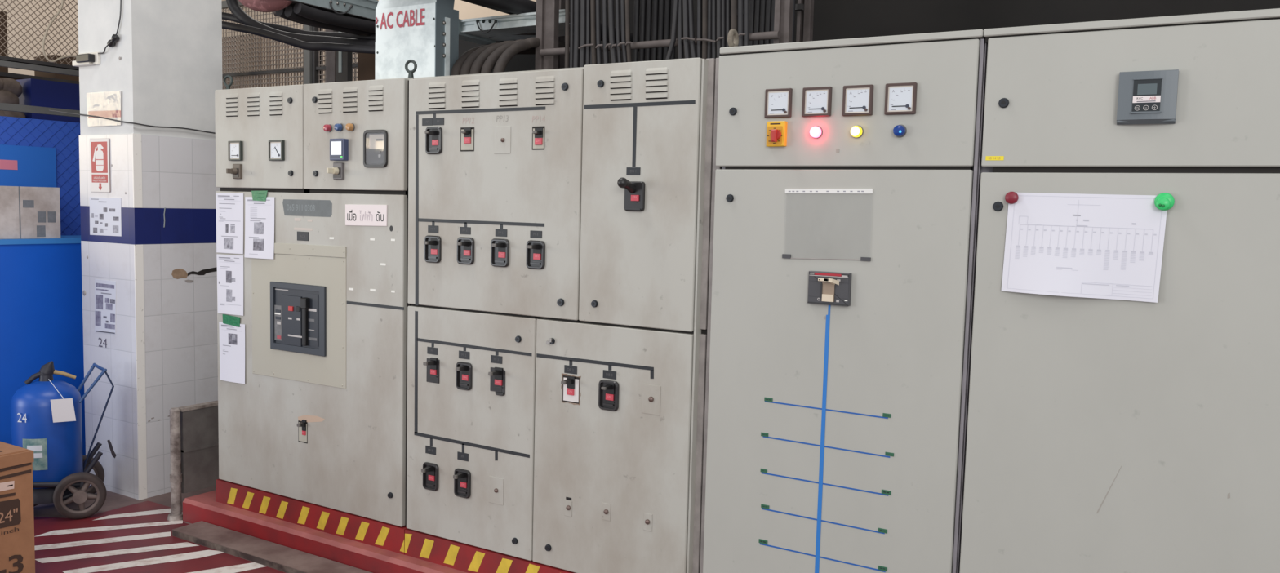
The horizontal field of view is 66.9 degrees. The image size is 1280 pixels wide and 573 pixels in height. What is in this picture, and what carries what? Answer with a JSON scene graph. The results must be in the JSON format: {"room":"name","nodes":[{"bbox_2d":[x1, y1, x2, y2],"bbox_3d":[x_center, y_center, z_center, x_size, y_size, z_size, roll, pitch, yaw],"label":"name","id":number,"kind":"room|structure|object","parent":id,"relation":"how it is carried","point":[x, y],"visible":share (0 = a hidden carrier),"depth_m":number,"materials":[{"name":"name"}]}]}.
{"room":"electrical room","nodes":[
{"label":"electrical room","id":0,"kind":"room"},
{"bbox_2d":[77,0,222,500],"bbox_3d":[-2.804,-1.629,5.554,0.533,5.600,0.564,4,5,31],"label":"tiled column","id":1,"kind":"structure","parent":0,"point":[165,63],"depth_m":5.46,"materials":[{"name":"tile"}]},
{"bbox_2d":[71,51,99,66],"bbox_3d":[-3.054,-1.258,5.381,0.268,0.072,0.049,4,5,31],"label":"wall socket","id":2,"kind":"object","parent":1,"relation":"attached to","point":[87,59],"visible":1,"depth_m":5.35,"materials":[{"name":"white"}]},
{"bbox_2d":[89,137,111,192],"bbox_3d":[-3.020,-0.678,5.418,0.191,0.298,0.008,4,5,31],"label":"fire extinguisher sign","id":3,"kind":"object","parent":1,"relation":"attached to","point":[100,148],"visible":1,"depth_m":5.41,"materials":[{"name":"red"}]},
{"bbox_2d":[86,90,120,126],"bbox_3d":[-2.972,-0.985,5.370,0.333,0.188,0.004,4,5,31],"label":"sheet","id":4,"kind":"object","parent":1,"relation":"attached to","point":[107,104],"visible":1,"depth_m":5.37,"materials":[{"name":"white"}]},
{"bbox_2d":[94,279,115,333],"bbox_3d":[-3.019,0.115,5.473,0.217,0.303,0.003,4,5,31],"label":"poster","id":5,"kind":"object","parent":1,"relation":"attached to","point":[104,290],"visible":1,"depth_m":5.47,"materials":[{"name":"white paper"}]},
{"bbox_2d":[89,196,121,236],"bbox_3d":[-2.993,-0.391,5.423,0.310,0.214,0.003,4,5,31],"label":"notice","id":6,"kind":"object","parent":1,"relation":"attached to","point":[105,213],"visible":1,"depth_m":5.42,"materials":[{"name":"white paper"}]},
{"bbox_2d":[97,0,121,53],"bbox_3d":[-2.931,-1.486,5.298,0.311,0.448,0.038,4,5,31],"label":"cord","id":7,"kind":"object","parent":1,"relation":"hanging from","point":[115,37],"visible":1,"depth_m":5.25,"materials":[{"name":"grey rubber"}]},
{"bbox_2d":[48,109,215,133],"bbox_3d":[-2.930,-0.965,5.701,0.836,0.118,0.633,4,5,31],"label":"cable","id":8,"kind":"object","parent":1,"relation":"attached to","point":[49,109],"visible":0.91,"depth_m":5.43,"materials":[{"name":"black rubber"}]},
{"bbox_2d":[33,485,284,572],"bbox_3d":[-4.978,1.260,4.514,21.000,0.102,14.200,4,5,31],"label":"floor","id":9,"kind":"structure","parent":0,"point":[127,535],"depth_m":4.72,"materials":[{"name":"paint"}]},
{"bbox_2d":[0,77,25,118],"bbox_3d":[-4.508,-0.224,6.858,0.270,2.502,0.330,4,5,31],"label":"cloth sack","id":10,"kind":"object","parent":9,"relation":"on","point":[11,89],"visible":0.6,"depth_m":6.75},
{"bbox_2d":[0,441,35,572],"bbox_3d":[-3.068,1.005,4.066,0.504,0.578,0.754,4,5,31],"label":"cardboard box","id":11,"kind":"object","parent":9,"relation":"on","point":[17,551],"visible":1,"depth_m":4.20,"materials":[{"name":"brown"}]},
{"bbox_2d":[0,71,79,84],"bbox_3d":[-4.766,-0.341,7.727,0.490,2.580,1.211,4,5,31],"label":"shelving","id":12,"kind":"object","parent":9,"relation":"on","point":[2,74],"visible":0.06,"depth_m":7.33,"materials":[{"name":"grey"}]},
{"bbox_2d":[0,10,8,72],"bbox_3d":[-4.893,-1.833,7.282,0.300,0.454,0.113,4,5,31],"label":"carton","id":13,"kind":"object","parent":12,"relation":"on","point":[2,68],"visible":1,"depth_m":7.23,"materials":[{"name":"brown"}]},
{"bbox_2d":[34,54,79,80],"bbox_3d":[-4.642,-1.728,7.711,0.300,0.189,0.184,4,5,31],"label":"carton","id":14,"kind":"object","parent":12,"relation":"on","point":[39,73],"visible":0.29,"depth_m":7.63,"materials":[{"name":"brown"}]},
{"bbox_2d":[0,0,80,235],"bbox_3d":[-3.745,-1.129,6.507,0.050,4.402,1.853,4,5,31],"label":"fence","id":15,"kind":"object","parent":9,"relation":"on","point":[64,136],"visible":0.17,"depth_m":6.33,"materials":[{"name":"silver metal"}]},
{"bbox_2d":[0,144,56,187],"bbox_3d":[-3.969,-0.599,6.151,0.014,0.591,0.512,4,5,31],"label":"board","id":16,"kind":"object","parent":15,"relation":"attached to","point":[20,166],"visible":0.57,"depth_m":6.20,"materials":[{"name":"blue"}]},
{"bbox_2d":[0,235,85,455],"bbox_3d":[-3.805,0.421,5.796,0.438,1.425,2.120,4,5,31],"label":"cabinet","id":17,"kind":"object","parent":9,"relation":"on","point":[41,286],"visible":0.25,"depth_m":5.74,"materials":[{"name":"blue"}]},
{"bbox_2d":[0,186,60,239],"bbox_3d":[-3.734,-0.442,5.747,0.301,0.304,0.414,4,5,31],"label":"carton","id":18,"kind":"object","parent":17,"relation":"on","point":[25,212],"visible":1,"depth_m":5.70,"materials":[{"name":"cardboard"}]},
{"bbox_2d":[16,78,79,122],"bbox_3d":[-4.423,-0.256,7.286,0.500,2.500,0.488,4,5,31],"label":"cupboard","id":19,"kind":"object","parent":9,"relation":"on","point":[36,92],"visible":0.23,"depth_m":6.97,"materials":[{"name":"blue"}]},
{"bbox_2d":[10,360,114,519],"bbox_3d":[-3.076,0.800,5.180,0.475,0.817,0.450,-1,5,-30],"label":"fire extinguisher","id":20,"kind":"object","parent":9,"relation":"on","point":[46,413],"visible":0.93,"depth_m":5.03,"materials":[{"name":"painted metal"},{"name":"rubber"},{"name":"plastic"}]},
{"bbox_2d":[167,400,218,521],"bbox_3d":[-2.171,0.902,5.528,0.087,0.592,1.118,4,5,31],"label":"barrier","id":21,"kind":"object","parent":9,"relation":"on","point":[193,428],"visible":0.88,"depth_m":5.15,"materials":[{"name":"metal"}]},
{"bbox_2d":[172,520,372,572],"bbox_3d":[-0.145,1.390,3.621,5.040,0.034,0.164,4,5,31],"label":"curb","id":22,"kind":"structure","parent":9,"relation":"on","point":[282,558],"depth_m":4.60,"materials":[{"name":"concrete"}]},
{"bbox_2d":[222,0,357,88],"bbox_3d":[-2.684,-0.567,7.309,2.018,3.205,0.155,4,5,31],"label":"mesh fence","id":23,"kind":"object","parent":9,"relation":"on","point":[239,51],"visible":0.07,"depth_m":7.31,"materials":[{"name":"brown metal"}]},
{"bbox_2d":[182,489,466,572],"bbox_3d":[0.083,1.310,4.153,5.210,0.118,0.975,4,5,31],"label":"concrete pad","id":24,"kind":"object","parent":9,"relation":"on","point":[204,507],"visible":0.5,"depth_m":4.61,"materials":[{"name":"concrete"}]},
{"bbox_2d":[214,59,417,555],"bbox_3d":[-1.460,0.050,4.846,1.343,2.202,0.689,4,5,31],"label":"tall cabinet","id":25,"kind":"object","parent":24,"relation":"on","point":[313,436],"visible":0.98,"depth_m":4.54,"materials":[{"name":"metal"}]},
{"bbox_2d":[215,192,243,253],"bbox_3d":[-2.059,-0.317,4.856,0.218,0.303,0.006,4,5,31],"label":"paper notice","id":26,"kind":"object","parent":25,"relation":"attached to","point":[229,206],"visible":1,"depth_m":4.86,"materials":[{"name":"white"}]},
{"bbox_2d":[216,253,243,315],"bbox_3d":[-2.068,-0.009,4.882,0.212,0.303,0.006,4,5,31],"label":"paper notice","id":27,"kind":"object","parent":25,"relation":"attached to","point":[229,267],"visible":1,"depth_m":4.88,"materials":[{"name":"white"}]},
{"bbox_2d":[222,314,239,327],"bbox_3d":[-2.064,0.172,4.891,0.136,0.055,0.003,4,5,31],"label":"tape","id":28,"kind":"object","parent":25,"relation":"attached to","point":[227,319],"visible":1,"depth_m":4.89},
{"bbox_2d":[218,321,244,383],"bbox_3d":[-2.067,0.334,4.901,0.205,0.302,0.008,4,5,31],"label":"paper notice","id":29,"kind":"object","parent":25,"relation":"attached to","point":[232,338],"visible":1,"depth_m":4.90,"materials":[{"name":"white"}]},
{"bbox_2d":[225,93,238,116],"bbox_3d":[-2.021,-0.899,4.798,0.093,0.114,0.006,4,5,31],"label":"vent","id":30,"kind":"object","parent":25,"relation":"attached to","point":[231,99],"depth_m":4.80,"materials":[{"name":"metal"}]},
{"bbox_2d":[226,164,242,178],"bbox_3d":[-2.009,-0.569,4.778,0.057,0.073,0.064,4,5,31],"label":"switch","id":31,"kind":"object","parent":25,"relation":"attached to","point":[236,171],"depth_m":4.78,"materials":[{"name":"grey"}]},
{"bbox_2d":[246,92,259,115],"bbox_3d":[-1.882,-0.887,4.714,0.093,0.113,0.006,4,5,31],"label":"vent","id":32,"kind":"object","parent":25,"relation":"attached to","point":[252,98],"depth_m":4.71,"materials":[{"name":"metal"}]},
{"bbox_2d":[244,196,274,259],"bbox_3d":[-1.863,-0.288,4.734,0.222,0.302,0.012,4,5,31],"label":"paper notice","id":33,"kind":"object","parent":25,"relation":"attached to","point":[259,215],"visible":1,"depth_m":4.73,"materials":[{"name":"white"}]},
{"bbox_2d":[269,91,282,115],"bbox_3d":[-1.740,-0.875,4.628,0.093,0.113,0.006,4,5,31],"label":"vent","id":34,"kind":"object","parent":25,"relation":"attached to","point":[275,97],"depth_m":4.63,"materials":[{"name":"metal"}]},
{"bbox_2d":[318,88,332,113],"bbox_3d":[-1.448,-0.852,4.452,0.092,0.112,0.006,4,5,31],"label":"vent","id":35,"kind":"object","parent":25,"relation":"attached to","point":[325,95],"depth_m":4.45,"materials":[{"name":"metal"}]},
{"bbox_2d":[326,162,343,179],"bbox_3d":[-1.393,-0.526,4.404,0.059,0.076,0.069,4,5,31],"label":"switch","id":36,"kind":"object","parent":25,"relation":"attached to","point":[336,170],"depth_m":4.41,"materials":[{"name":"beige"}]},
{"bbox_2d":[342,86,357,112],"bbox_3d":[-1.308,-0.842,4.368,0.093,0.113,0.006,4,5,31],"label":"vent","id":37,"kind":"object","parent":25,"relation":"attached to","point":[349,93],"depth_m":4.36,"materials":[{"name":"metal"}]},
{"bbox_2d":[345,204,387,226],"bbox_3d":[-1.233,-0.320,4.357,0.263,0.099,0.005,4,5,31],"label":"sign","id":38,"kind":"object","parent":25,"relation":"attached to","point":[355,215],"visible":1,"depth_m":4.35,"materials":[{"name":"white"}]},
{"bbox_2d":[368,84,383,111],"bbox_3d":[-1.169,-0.833,4.284,0.091,0.114,0.006,4,5,31],"label":"vent","id":39,"kind":"object","parent":25,"relation":"attached to","point":[375,92],"depth_m":4.28,"materials":[{"name":"metal"}]},
{"bbox_2d":[374,0,458,79],"bbox_3d":[-1.082,-1.290,4.796,0.421,0.656,0.218,4,5,31],"label":"duct","id":40,"kind":"object","parent":25,"relation":"on","point":[424,32],"visible":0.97,"depth_m":4.70,"materials":[{"name":"silver metal"}]},
{"bbox_2d":[450,44,535,75],"bbox_3d":[-0.708,-1.103,4.883,0.584,0.294,0.122,-2,6,-40],"label":"power cable","id":41,"kind":"object","parent":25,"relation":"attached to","point":[455,69],"visible":0.31,"depth_m":4.70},
{"bbox_2d":[459,42,534,75],"bbox_3d":[-0.661,-1.107,4.879,0.084,0.304,0.605,6,7,44],"label":"power cable","id":42,"kind":"object","parent":25,"relation":"attached to","point":[466,66],"visible":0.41,"depth_m":4.69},
{"bbox_2d":[404,57,721,572],"bbox_3d":[-0.255,0.182,4.104,1.494,2.121,0.722,4,5,31],"label":"tall cabinet","id":43,"kind":"object","parent":24,"relation":"on","point":[561,220],"visible":0.99,"depth_m":3.83,"materials":[{"name":"metal"}]},
{"bbox_2d":[428,81,445,109],"bbox_3d":[-0.860,-0.808,4.098,0.097,0.112,0.006,4,5,31],"label":"vent","id":44,"kind":"object","parent":43,"relation":"attached to","point":[437,90],"depth_m":4.10,"materials":[{"name":"metal"}]},
{"bbox_2d":[461,79,479,107],"bbox_3d":[-0.701,-0.797,4.002,0.098,0.114,0.006,4,5,31],"label":"vent","id":45,"kind":"object","parent":43,"relation":"attached to","point":[470,88],"depth_m":4.00,"materials":[{"name":"metal"}]},
{"bbox_2d":[469,40,535,74],"bbox_3d":[-0.608,-1.110,4.877,0.054,0.314,0.632,5,6,39],"label":"power cable","id":46,"kind":"object","parent":43,"relation":"attached to","point":[476,68],"visible":0.34,"depth_m":4.67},
{"bbox_2d":[480,39,535,73],"bbox_3d":[-0.552,-1.112,4.879,0.087,0.319,0.665,5,6,33],"label":"power cable","id":47,"kind":"object","parent":43,"relation":"attached to","point":[489,64],"visible":0.38,"depth_m":4.65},
{"bbox_2d":[498,77,517,106],"bbox_3d":[-0.531,-0.783,3.900,0.096,0.113,0.006,4,5,31],"label":"vent","id":48,"kind":"object","parent":43,"relation":"attached to","point":[508,86],"depth_m":3.90,"materials":[{"name":"metal"}]},
{"bbox_2d":[493,36,569,72],"bbox_3d":[-0.497,-1.116,4.886,0.106,0.329,0.704,4,5,28],"label":"power cable","id":49,"kind":"object","parent":43,"relation":"attached to","point":[518,46],"visible":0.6,"depth_m":4.67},
{"bbox_2d":[534,75,555,105],"bbox_3d":[-0.374,-0.770,3.806,0.097,0.113,0.006,4,5,31],"label":"vent","id":50,"kind":"object","parent":43,"relation":"attached to","point":[544,85],"depth_m":3.80,"materials":[{"name":"metal"}]},
{"bbox_2d":[609,69,631,101],"bbox_3d":[-0.072,-0.753,3.623,0.098,0.112,0.006,4,5,31],"label":"vent","id":51,"kind":"object","parent":43,"relation":"attached to","point":[620,80],"depth_m":3.62,"materials":[{"name":"metal"}]},
{"bbox_2d":[645,66,668,99],"bbox_3d":[0.060,-0.744,3.543,0.098,0.114,0.006,4,5,31],"label":"vent","id":52,"kind":"object","parent":43,"relation":"attached to","point":[656,77],"depth_m":3.54,"materials":[{"name":"metal"}]},
{"bbox_2d":[534,0,793,70],"bbox_3d":[0.030,-0.824,4.445,1.335,4.080,0.170,4,5,31],"label":"metal frame","id":53,"kind":"object","parent":24,"relation":"on","point":[547,20],"visible":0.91,"depth_m":4.66,"materials":[{"name":"metal"}]},
{"bbox_2d":[564,0,569,67],"bbox_3d":[-0.355,-0.849,4.630,0.025,4.080,0.021,4,5,31],"label":"power cable","id":54,"kind":"object","parent":53,"relation":"attached to","point":[566,2],"visible":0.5,"depth_m":4.59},
{"bbox_2d":[569,0,573,67],"bbox_3d":[-0.334,-0.849,4.632,0.023,4.080,0.018,4,5,31],"label":"power cable","id":55,"kind":"object","parent":53,"relation":"attached to","point":[571,2],"visible":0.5,"depth_m":4.60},
{"bbox_2d":[573,0,580,67],"bbox_3d":[-0.309,-0.848,4.630,0.035,4.080,0.032,4,5,31],"label":"power cable","id":56,"kind":"object","parent":53,"relation":"attached to","point":[576,2],"visible":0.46,"depth_m":4.59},
{"bbox_2d":[579,0,586,66],"bbox_3d":[-0.278,-0.843,4.584,0.031,4.080,0.028,4,5,31],"label":"power cable","id":57,"kind":"object","parent":53,"relation":"attached to","point":[583,2],"visible":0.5,"depth_m":4.54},
{"bbox_2d":[585,0,591,64],"bbox_3d":[-0.253,-0.843,4.583,0.028,4.080,0.023,4,5,31],"label":"power cable","id":58,"kind":"object","parent":53,"relation":"attached to","point":[588,2],"visible":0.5,"depth_m":4.54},
{"bbox_2d":[590,0,596,64],"bbox_3d":[-0.225,-0.839,4.552,0.043,4.080,0.023,4,5,31],"label":"power cable","id":59,"kind":"object","parent":53,"relation":"attached to","point":[592,2],"visible":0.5,"depth_m":4.52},
{"bbox_2d":[595,0,601,64],"bbox_3d":[-0.202,-0.839,4.552,0.044,4.080,0.024,4,5,31],"label":"power cable","id":60,"kind":"object","parent":53,"relation":"attached to","point":[597,7],"visible":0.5,"depth_m":4.52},
{"bbox_2d":[602,0,608,63],"bbox_3d":[-0.169,-0.837,4.546,0.045,4.080,0.025,4,5,31],"label":"power cable","id":61,"kind":"object","parent":53,"relation":"attached to","point":[605,29],"visible":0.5,"depth_m":4.51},
{"bbox_2d":[608,0,617,62],"bbox_3d":[-0.134,-0.833,4.497,0.061,4.080,0.028,4,5,31],"label":"power cable","id":62,"kind":"object","parent":53,"relation":"attached to","point":[611,2],"visible":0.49,"depth_m":4.46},
{"bbox_2d":[615,0,622,62],"bbox_3d":[-0.107,-0.832,4.495,0.046,4.080,0.019,4,5,31],"label":"power cable","id":63,"kind":"object","parent":53,"relation":"attached to","point":[617,2],"visible":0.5,"depth_m":4.46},
{"bbox_2d":[620,0,626,62],"bbox_3d":[-0.080,-0.831,4.493,0.053,4.080,0.023,4,5,31],"label":"power cable","id":64,"kind":"object","parent":53,"relation":"attached to","point":[622,2],"visible":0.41,"depth_m":4.46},
{"bbox_2d":[625,0,631,62],"bbox_3d":[-0.060,-0.827,4.453,0.047,4.080,0.021,4,5,31],"label":"power cable","id":65,"kind":"object","parent":53,"relation":"attached to","point":[627,2],"visible":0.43,"depth_m":4.42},
{"bbox_2d":[632,0,639,62],"bbox_3d":[-0.034,-0.854,5.214,0.039,4.150,0.032,4,5,31],"label":"power cable","id":66,"kind":"object","parent":53,"relation":"attached to","point":[637,2],"visible":0.16,"depth_m":5.16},
{"bbox_2d":[639,0,646,61],"bbox_3d":[0.001,-0.851,5.194,0.039,4.150,0.032,4,5,31],"label":"power cable","id":67,"kind":"object","parent":53,"relation":"attached to","point":[643,2],"visible":0.16,"depth_m":5.14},
{"bbox_2d":[651,0,658,60],"bbox_3d":[0.066,-0.846,5.154,0.039,4.150,0.032,4,5,31],"label":"power cable","id":68,"kind":"object","parent":53,"relation":"attached to","point":[655,2],"visible":0.16,"depth_m":5.10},
{"bbox_2d":[665,0,678,59],"bbox_3d":[0.129,-0.814,4.352,0.073,4.080,0.023,4,5,31],"label":"power cable","id":69,"kind":"object","parent":53,"relation":"attached to","point":[674,22],"visible":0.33,"depth_m":4.31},
{"bbox_2d":[677,0,683,58],"bbox_3d":[0.173,-0.812,4.340,0.039,4.080,0.025,4,5,31],"label":"power cable","id":70,"kind":"object","parent":53,"relation":"attached to","point":[680,17],"visible":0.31,"depth_m":4.31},
{"bbox_2d":[682,0,689,57],"bbox_3d":[0.198,-0.808,4.297,0.052,4.080,0.025,4,5,31],"label":"power cable","id":71,"kind":"object","parent":53,"relation":"attached to","point":[685,2],"visible":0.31,"depth_m":4.26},
{"bbox_2d":[688,0,696,57],"bbox_3d":[0.226,-0.807,4.294,0.065,4.080,0.025,4,5,31],"label":"power cable","id":72,"kind":"object","parent":53,"relation":"attached to","point":[691,12],"visible":0.21,"depth_m":4.26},
{"bbox_2d":[696,0,702,57],"bbox_3d":[0.253,-0.806,4.292,0.031,4.080,0.023,4,5,31],"label":"power cable","id":73,"kind":"object","parent":53,"relation":"attached to","point":[699,2],"visible":0.16,"depth_m":4.25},
{"bbox_2d":[702,0,707,58],"bbox_3d":[0.275,-0.802,4.251,0.031,4.080,0.023,4,5,31],"label":"power cable","id":74,"kind":"object","parent":53,"relation":"attached to","point":[704,28],"visible":0.23,"depth_m":4.21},
{"bbox_2d":[706,0,711,58],"bbox_3d":[0.293,-0.802,4.254,0.028,4.080,0.023,4,5,31],"label":"power cable","id":75,"kind":"object","parent":53,"relation":"attached to","point":[709,2],"visible":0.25,"depth_m":4.22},
{"bbox_2d":[711,0,716,58],"bbox_3d":[0.317,-0.801,4.254,0.042,4.080,0.028,4,5,31],"label":"power cable","id":76,"kind":"object","parent":53,"relation":"attached to","point":[713,47],"visible":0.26,"depth_m":4.22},
{"bbox_2d":[716,0,721,57],"bbox_3d":[0.334,-0.798,4.215,0.034,4.080,0.023,4,5,31],"label":"power cable","id":77,"kind":"object","parent":53,"relation":"attached to","point":[718,2],"visible":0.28,"depth_m":4.18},
{"bbox_2d":[721,0,725,55],"bbox_3d":[0.352,-0.797,4.219,0.035,4.080,0.023,4,5,31],"label":"power cable","id":78,"kind":"object","parent":53,"relation":"attached to","point":[723,2],"visible":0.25,"depth_m":4.18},
{"bbox_2d":[725,0,730,47],"bbox_3d":[0.373,-0.797,4.220,0.036,4.080,0.024,4,5,31],"label":"power cable","id":79,"kind":"object","parent":53,"relation":"attached to","point":[727,2],"visible":0.16,"depth_m":4.18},
{"bbox_2d":[730,0,737,39],"bbox_3d":[0.395,-0.793,4.178,0.039,4.080,0.028,4,5,31],"label":"power cable","id":80,"kind":"object","parent":53,"relation":"attached to","point":[733,2],"visible":0.08,"depth_m":4.14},
{"bbox_2d":[737,0,743,46],"bbox_3d":[0.423,-0.792,4.176,0.040,4.080,0.028,4,5,31],"label":"power cable","id":81,"kind":"object","parent":53,"relation":"attached to","point":[740,2],"visible":0.21,"depth_m":4.14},
{"bbox_2d":[743,0,748,45],"bbox_3d":[0.448,-0.791,4.175,0.035,4.080,0.023,4,5,31],"label":"power cable","id":82,"kind":"object","parent":53,"relation":"attached to","point":[745,2],"visible":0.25,"depth_m":4.14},
{"bbox_2d":[702,28,987,572],"bbox_3d":[0.829,0.202,3.576,0.904,2.220,0.840,4,5,31],"label":"tall cabinet","id":83,"kind":"object","parent":24,"relation":"on","point":[838,402],"visible":0.99,"depth_m":3.22,"materials":[{"name":"metal"}]},
{"bbox_2d":[766,120,787,146],"bbox_3d":[0.458,-0.520,3.291,0.067,0.085,0.050,4,5,31],"label":"switch","id":84,"kind":"object","parent":83,"relation":"attached to","point":[776,131],"depth_m":3.29,"materials":[{"name":"yellow"}]},
{"bbox_2d":[809,125,822,138],"bbox_3d":[0.585,-0.515,3.229,0.041,0.041,0.024,4,5,31],"label":"lamp","id":85,"kind":"object","parent":83,"relation":"attached to","point":[815,131],"depth_m":3.22,"materials":[{"name":"red"}]},
{"bbox_2d":[782,188,872,261],"bbox_3d":[0.623,-0.207,3.234,0.308,0.241,0.012,4,5,31],"label":"holder","id":86,"kind":"object","parent":83,"relation":"attached to","point":[817,190],"visible":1,"depth_m":3.22,"materials":[{"name":"grey"}]},
{"bbox_2d":[893,124,906,137],"bbox_3d":[0.824,-0.496,3.083,0.041,0.041,0.028,4,5,31],"label":"lamp","id":87,"kind":"object","parent":83,"relation":"attached to","point":[899,131],"depth_m":3.08,"materials":[{"name":"blue"}]},
{"bbox_2d":[959,8,1279,572],"bbox_3d":[1.720,0.304,3.051,1.184,2.149,0.824,4,5,31],"label":"tall cabinet","id":88,"kind":"object","parent":24,"relation":"on","point":[1104,435],"visible":1,"depth_m":2.77,"materials":[{"name":"metal"}]},
{"bbox_2d":[1001,192,1167,302],"bbox_3d":[1.284,-0.119,2.822,0.431,0.305,0.030,4,5,31],"label":"drawing sheet","id":89,"kind":"object","parent":88,"relation":"attached to","point":[1110,246],"visible":1,"depth_m":2.82,"materials":[{"name":"white paper"}]},
{"bbox_2d":[1154,192,1174,210],"bbox_3d":[1.463,-0.237,2.705,0.050,0.050,0.028,4,5,31],"label":"round magnet","id":90,"kind":"object","parent":89,"relation":"attached to","point":[1163,201],"visible":1,"depth_m":2.70,"materials":[{"name":"green"}]},
{"bbox_2d":[333,30,375,82],"bbox_3d":[-1.666,-0.308,6.462,0.862,2.878,0.305,4,5,31],"label":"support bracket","id":91,"kind":"object","parent":9,"relation":"on","point":[366,61],"visible":0.16,"depth_m":6.43,"materials":[{"name":"metal"}]},
{"bbox_2d":[293,2,375,33],"bbox_3d":[-1.648,-1.571,5.817,0.067,0.083,1.006,4,5,31],"label":"power cable","id":92,"kind":"object","parent":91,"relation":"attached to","point":[300,9],"visible":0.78,"depth_m":5.58,"materials":[{"name":"rubber"}]},
{"bbox_2d":[458,39,535,72],"bbox_3d":[-0.841,-0.114,5.630,0.730,2.667,0.050,4,5,31],"label":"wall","id":93,"kind":"structure","parent":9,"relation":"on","point":[519,62],"depth_m":5.44,"materials":[{"name":"black"}]},
{"bbox_2d":[458,8,564,44],"bbox_3d":[-0.640,-1.386,5.201,0.788,0.088,0.330,4,5,31],"label":"cable tray","id":94,"kind":"object","parent":93,"relation":"attached to","point":[499,28],"visible":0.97,"depth_m":5.15,"materials":[{"name":"grey metal"}]},
{"bbox_2d":[470,0,663,54],"bbox_3d":[-0.440,-1.485,5.324,0.089,0.109,2.202,4,5,31],"label":"power cable","id":95,"kind":"object","parent":94,"relation":"on","point":[516,6],"visible":0.12,"depth_m":4.96,"materials":[{"name":"rubber"}]},
{"bbox_2d":[644,0,652,61],"bbox_3d":[0.032,-0.849,5.175,0.039,4.150,0.032,4,5,31],"label":"power cable","id":96,"kind":"object","parent":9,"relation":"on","point":[649,2],"visible":0.16,"depth_m":5.12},
{"bbox_2d":[657,0,665,60],"bbox_3d":[0.097,-0.844,5.135,0.039,4.150,0.032,4,5,31],"label":"power cable","id":97,"kind":"object","parent":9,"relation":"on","point":[661,2],"visible":0.16,"depth_m":5.08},
{"bbox_2d":[662,0,671,59],"bbox_3d":[0.128,-0.841,5.117,0.039,4.150,0.032,4,5,31],"label":"power cable","id":98,"kind":"object","parent":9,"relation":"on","point":[668,2],"visible":0.08,"depth_m":5.06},
{"bbox_2d":[558,0,813,68],"bbox_3d":[0.167,-0.821,5.182,1.533,4.200,0.070,4,5,31],"label":"ladder","id":99,"kind":"object","parent":9,"relation":"on","point":[806,9],"visible":0.12,"depth_m":4.76,"materials":[{"name":"metal"}]},
{"bbox_2d":[748,0,755,45],"bbox_3d":[0.543,-0.810,4.867,0.039,4.150,0.032,4,5,31],"label":"power cable","id":100,"kind":"object","parent":99,"relation":"attached to","point":[752,2],"visible":0.02,"depth_m":4.81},
{"bbox_2d":[753,0,760,44],"bbox_3d":[0.569,-0.808,4.851,0.039,4.150,0.032,4,5,31],"label":"power cable","id":101,"kind":"object","parent":99,"relation":"attached to","point":[757,2],"visible":0.02,"depth_m":4.80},
{"bbox_2d":[759,0,765,44],"bbox_3d":[0.594,-0.807,4.836,0.039,4.150,0.032,4,5,31],"label":"power cable","id":102,"kind":"object","parent":99,"relation":"attached to","point":[762,6],"visible":0.02,"depth_m":4.78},
{"bbox_2d":[764,0,771,44],"bbox_3d":[0.619,-0.805,4.821,0.039,4.150,0.032,4,5,31],"label":"power cable","id":103,"kind":"object","parent":99,"relation":"attached to","point":[768,2],"visible":0.02,"depth_m":4.77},
{"bbox_2d":[0,0,536,87],"bbox_3d":[-1.278,-1.974,10.255,21.000,5.600,0.200,4,5,31],"label":"wall","id":104,"kind":"structure","parent":0,"point":[466,10],"depth_m":14.54,"materials":[{"name":"paint"}]},
{"bbox_2d":[564,0,1279,67],"bbox_3d":[2.837,-1.434,4.920,8.200,5.600,0.100,4,5,31],"label":"wall partition","id":105,"kind":"structure","parent":0,"point":[832,19],"depth_m":5.47,"materials":[{"name":"metal"}]},
{"bbox_3d":[-4.748,-4.437,3.997,21.200,0.150,14.200,4,5,31],"label":"ceiling","id":106,"kind":"structure","parent":0,"visible":0},
{"bbox_2d":[41,0,75,62],"bbox_3d":[-3.659,-2.971,6.180,0.014,3.072,0.366,4,5,31],"label":"loose cable","id":107,"kind":"object","parent":106,"relation":"hanging from","point":[62,1],"visible":0.86,"depth_m":6.19,"materials":[{"name":"beige plastic"}]},
{"bbox_2d":[288,0,378,21],"bbox_3d":[-1.729,-2.995,5.598,0.155,2.830,1.300,4,5,31],"label":"cable tray","id":108,"kind":"object","parent":106,"relation":"hanging from","point":[362,9],"visible":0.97,"depth_m":5.68,"materials":[{"name":"metal"}]},
{"bbox_2d":[238,0,292,12],"bbox_3d":[-2.072,-1.597,5.387,0.352,0.138,0.124,3,5,13],"label":"wrapped bundle","id":109,"kind":"object","parent":108,"relation":"attached to","point":[263,6],"visible":1,"depth_m":5.35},
{"bbox_2d":[222,21,375,53],"bbox_3d":[-2.022,-1.525,5.919,1.638,0.303,0.075,4,5,24],"label":"power cable","id":110,"kind":"object","parent":108,"relation":"hanging from","point":[227,25],"visible":0.74,"depth_m":5.93,"materials":[{"name":"rubber"}]},
{"bbox_2d":[222,12,375,39],"bbox_3d":[-2.106,-1.656,6.160,1.714,0.299,0.075,4,5,24],"label":"power cable","id":111,"kind":"object","parent":108,"relation":"hanging from","point":[228,16],"visible":0.41,"depth_m":6.16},
{"bbox_2d":[226,0,375,45],"bbox_3d":[-1.985,-1.681,6.017,1.483,0.525,0.136,3,5,21],"label":"power cable","id":112,"kind":"object","parent":108,"relation":"hanging from","point":[233,6],"visible":0.52,"depth_m":6.11,"materials":[{"name":"rubber"}]},
{"bbox_2d":[284,4,374,35],"bbox_3d":[-1.713,-1.564,5.856,0.067,0.083,1.006,4,5,31],"label":"power cable","id":113,"kind":"object","parent":108,"relation":"hanging from","point":[289,12],"visible":0.45,"depth_m":5.59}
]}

